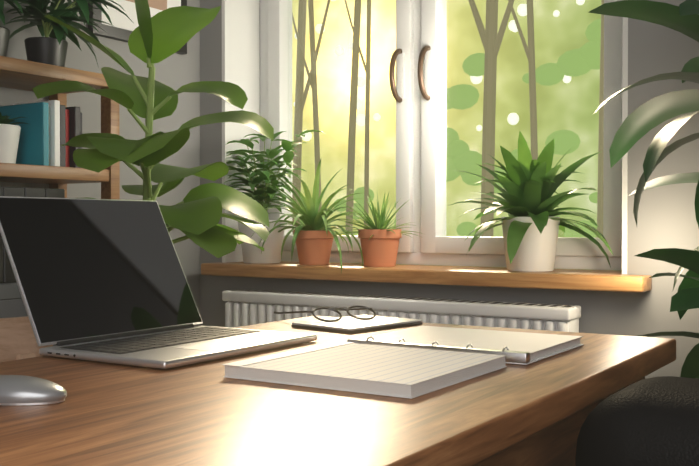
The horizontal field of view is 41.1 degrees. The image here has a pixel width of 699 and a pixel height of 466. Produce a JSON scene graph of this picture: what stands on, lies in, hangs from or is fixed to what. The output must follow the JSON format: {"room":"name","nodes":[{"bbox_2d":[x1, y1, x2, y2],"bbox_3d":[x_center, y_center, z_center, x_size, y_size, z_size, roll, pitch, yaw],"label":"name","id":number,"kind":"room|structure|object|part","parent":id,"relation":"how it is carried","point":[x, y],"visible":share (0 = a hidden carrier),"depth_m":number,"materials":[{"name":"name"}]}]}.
{"room":"home office","nodes":[
{"label":"home office","id":0,"kind":"room"},
{"bbox_2d":[0,0,199,325],"bbox_3d":[-1.695,-0.398,1.197,0.300,2.600,4.150,0,1,32],"label":"wall","id":1,"kind":"structure","parent":0,"point":[175,71],"depth_m":2.64,"materials":[{"name":"grey paint"}]},
{"bbox_2d":[0,56,119,199],"bbox_3d":[-0.845,-0.188,2.053,0.224,0.392,0.700,0,1,32],"label":"shelf unit","id":2,"kind":"object","parent":1,"relation":"attached to","point":[21,74],"depth_m":2.16,"materials":[{"name":"brown wood"}]},
{"bbox_3d":[-0.793,-0.222,2.114,0.141,0.137,0.127,0,1,32],"label":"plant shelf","id":3,"kind":"part","parent":2,"relation":"part of","materials":[{"name":"white ceramic"}]},
{"bbox_2d":[0,0,43,56],"bbox_3d":[-0.783,-0.523,1.982,0.363,0.282,0.323,0,1,32],"label":"potted plant","id":4,"kind":"object","parent":2,"relation":"on","point":[4,36],"visible":0.85,"depth_m":2.07,"materials":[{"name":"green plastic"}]},
{"bbox_2d":[0,100,81,167],"bbox_3d":[-0.738,-0.234,2.247,0.159,0.158,0.134,0,1,32],"label":"books","id":5,"kind":"object","parent":2,"relation":"in","point":[50,130],"visible":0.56,"depth_m":2.19,"materials":[{"name":"teal paper"}]},
{"bbox_2d":[5,0,131,66],"bbox_3d":[-0.661,-0.491,2.225,0.311,0.214,0.201,0,1,32],"label":"potted plant","id":6,"kind":"object","parent":2,"relation":"on","point":[50,47],"visible":0.83,"depth_m":2.21,"materials":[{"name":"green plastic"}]},
{"bbox_2d":[88,0,186,54],"bbox_3d":[-0.592,-0.783,2.637,0.024,0.500,0.370,0,1,32],"label":"picture frame","id":7,"kind":"object","parent":1,"relation":"attached to","point":[123,27],"visible":0.56,"depth_m":2.57,"materials":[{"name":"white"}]},
{"bbox_2d":[200,0,698,378],"bbox_3d":[1.099,-0.407,2.066,4.100,2.600,0.300,0,1,32],"label":"wall","id":8,"kind":"structure","parent":0,"point":[666,217],"depth_m":2.17,"materials":[{"name":"grey paint"}]},
{"bbox_2d":[222,0,627,273],"bbox_3d":[0.195,-0.666,2.597,1.224,1.517,0.241,0,1,32],"label":"window","id":9,"kind":"structure","parent":8,"relation":"in","point":[419,58],"depth_m":2.66,"materials":[{"name":"white plastic"}]},
{"bbox_2d":[201,261,651,292],"bbox_3d":[0.173,0.111,2.534,1.300,0.036,0.254,0,1,32],"label":"window sill","id":10,"kind":"structure","parent":8,"relation":"attached to","point":[593,280],"depth_m":2.37,"materials":[{"name":"brown wood"}]},
{"bbox_2d":[224,130,325,263],"bbox_3d":[-0.259,-0.111,2.771,0.369,0.401,0.250,0,1,32],"label":"potted plant","id":11,"kind":"object","parent":10,"relation":"on","point":[271,252],"visible":0.77,"depth_m":2.75,"materials":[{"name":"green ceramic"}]},
{"bbox_2d":[250,159,371,272],"bbox_3d":[-0.140,-0.047,2.649,0.448,0.319,0.328,0,1,32],"label":"potted plant","id":12,"kind":"object","parent":10,"relation":"on","point":[312,238],"visible":0.94,"depth_m":2.65,"materials":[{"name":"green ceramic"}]},
{"bbox_2d":[331,193,418,266],"bbox_3d":[0.078,-0.020,2.556,0.276,0.223,0.224,0,1,32],"label":"potted plant","id":13,"kind":"object","parent":10,"relation":"on","point":[379,241],"visible":0.98,"depth_m":2.54,"materials":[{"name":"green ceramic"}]},
{"bbox_2d":[448,132,612,271],"bbox_3d":[0.450,-0.075,2.284,0.422,0.340,0.318,0,1,32],"label":"potted plant","id":14,"kind":"object","parent":10,"relation":"on","point":[531,224],"visible":1,"depth_m":2.28,"materials":[{"name":"green plant"}]},
{"bbox_3d":[-0.007,0.962,0.325,4.100,0.100,4.450,0,1,32],"label":"floor","id":15,"kind":"structure","parent":0,"visible":0},
{"bbox_2d":[0,316,52,361],"bbox_3d":[-0.467,0.521,1.302,0.435,0.760,0.420,0,1,32],"label":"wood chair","id":16,"kind":"object","parent":15,"relation":"on","point":[17,340],"visible":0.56,"depth_m":1.52,"materials":[{"name":"brown wood"}]},
{"bbox_2d":[0,282,54,345],"bbox_3d":[-0.836,0.499,1.976,0.306,0.790,0.433,0,1,32],"label":"base cabinet","id":17,"kind":"object","parent":15,"relation":"on","point":[11,303],"visible":0.08,"depth_m":1.90,"materials":[{"name":"grey"}]},
{"bbox_2d":[0,186,64,282],"bbox_3d":[-0.796,0.003,2.044,0.261,0.200,0.214,0,1,32],"label":"binders","id":18,"kind":"object","parent":17,"relation":"on","point":[6,273],"visible":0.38,"depth_m":1.95,"materials":[{"name":"black plastic"}]},
{"bbox_2d":[33,0,273,257],"bbox_3d":[-0.389,0.157,1.941,0.464,1.475,0.589,0,1,32],"label":"plant","id":19,"kind":"object","parent":15,"relation":"on","point":[196,215],"visible":0.73,"depth_m":1.95,"materials":[{"name":"green plant"}]},
{"bbox_2d":[0,316,675,465],"bbox_3d":[-0.182,0.531,0.897,0.630,0.750,1.440,0,1,32],"label":"desk","id":20,"kind":"object","parent":15,"relation":"on","point":[208,413],"visible":0.71,"depth_m":0.83,"materials":[{"name":"brown wood"}]},
{"bbox_2d":[0,375,66,405],"bbox_3d":[-0.317,0.145,0.871,0.108,0.022,0.067,0,1,32],"label":"mouse","id":21,"kind":"object","parent":20,"relation":"on","point":[17,390],"visible":1,"depth_m":0.85,"materials":[{"name":"grey plastic"}]},
{"bbox_2d":[0,196,316,368],"bbox_3d":[-0.255,0.051,1.248,0.307,0.200,0.304,0,1,32],"label":"laptop","id":22,"kind":"object","parent":20,"relation":"on","point":[101,280],"visible":1,"depth_m":1.26,"materials":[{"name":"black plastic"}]},
{"bbox_2d":[291,315,422,332],"bbox_3d":[0.014,0.145,1.497,0.128,0.007,0.176,1,1,42],"label":"tablet","id":23,"kind":"object","parent":20,"relation":"on","point":[348,324],"visible":0.96,"depth_m":1.46,"materials":[{"name":"black plastic"}]},
{"bbox_2d":[274,305,375,321],"bbox_3d":[-0.040,0.131,1.570,0.121,0.021,0.163,0,1,-30],"label":"eyeglasses","id":24,"kind":"object","parent":23,"relation":"on","point":[356,307],"visible":1,"depth_m":1.52,"materials":[{"name":"grey metal"}]},
{"bbox_2d":[222,341,506,398],"bbox_3d":[0.022,0.147,1.032,0.230,0.014,0.230,0,1,32],"label":"notepad","id":25,"kind":"object","parent":20,"relation":"on","point":[402,372],"visible":1,"depth_m":0.99,"materials":[{"name":"white paper"}]},
{"bbox_2d":[347,326,583,364],"bbox_3d":[0.157,0.142,1.236,0.247,0.018,0.210,0,1,32],"label":"notebook","id":26,"kind":"object","parent":20,"relation":"on","point":[523,348],"visible":0.92,"depth_m":1.20,"materials":[{"name":"white paper"}]},
{"bbox_2d":[222,289,580,332],"bbox_3d":[0.108,0.529,2.433,1.072,0.720,0.088,0,1,32],"label":"radiator","id":27,"kind":"object","parent":15,"relation":"on","point":[244,307],"visible":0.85,"depth_m":2.37,"materials":[{"name":"white metal"}]},
{"bbox_2d":[575,376,698,465],"bbox_3d":[0.526,0.401,0.603,0.873,1.017,0.600,0,1,32],"label":"leather armchair","id":28,"kind":"object","parent":15,"relation":"on","point":[653,421],"visible":1,"depth_m":0.88,"materials":[{"name":"black leather"}]},
{"bbox_2d":[589,0,698,378],"bbox_3d":[0.775,0.172,1.663,0.743,1.452,0.635,0,1,32],"label":"plant","id":29,"kind":"object","parent":15,"relation":"on","point":[640,121],"visible":0.77,"depth_m":1.83,"materials":[{"name":"green plant"}]},
{"label":"outside","id":30,"kind":"structure","parent":0,"visible":0},
{"bbox_2d":[290,0,619,270],"bbox_3d":[0.869,-1.789,9.344,4.598,11.203,1.044,0,1,32],"label":"tree","id":31,"kind":"object","parent":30,"point":[580,60],"depth_m":9.24,"materials":[{"name":"green plant"}]},
{"bbox_2d":[292,0,621,270],"bbox_3d":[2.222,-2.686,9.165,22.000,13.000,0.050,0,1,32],"label":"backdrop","id":32,"kind":"structure","parent":30,"point":[378,7],"depth_m":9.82,"materials":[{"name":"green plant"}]}
]}

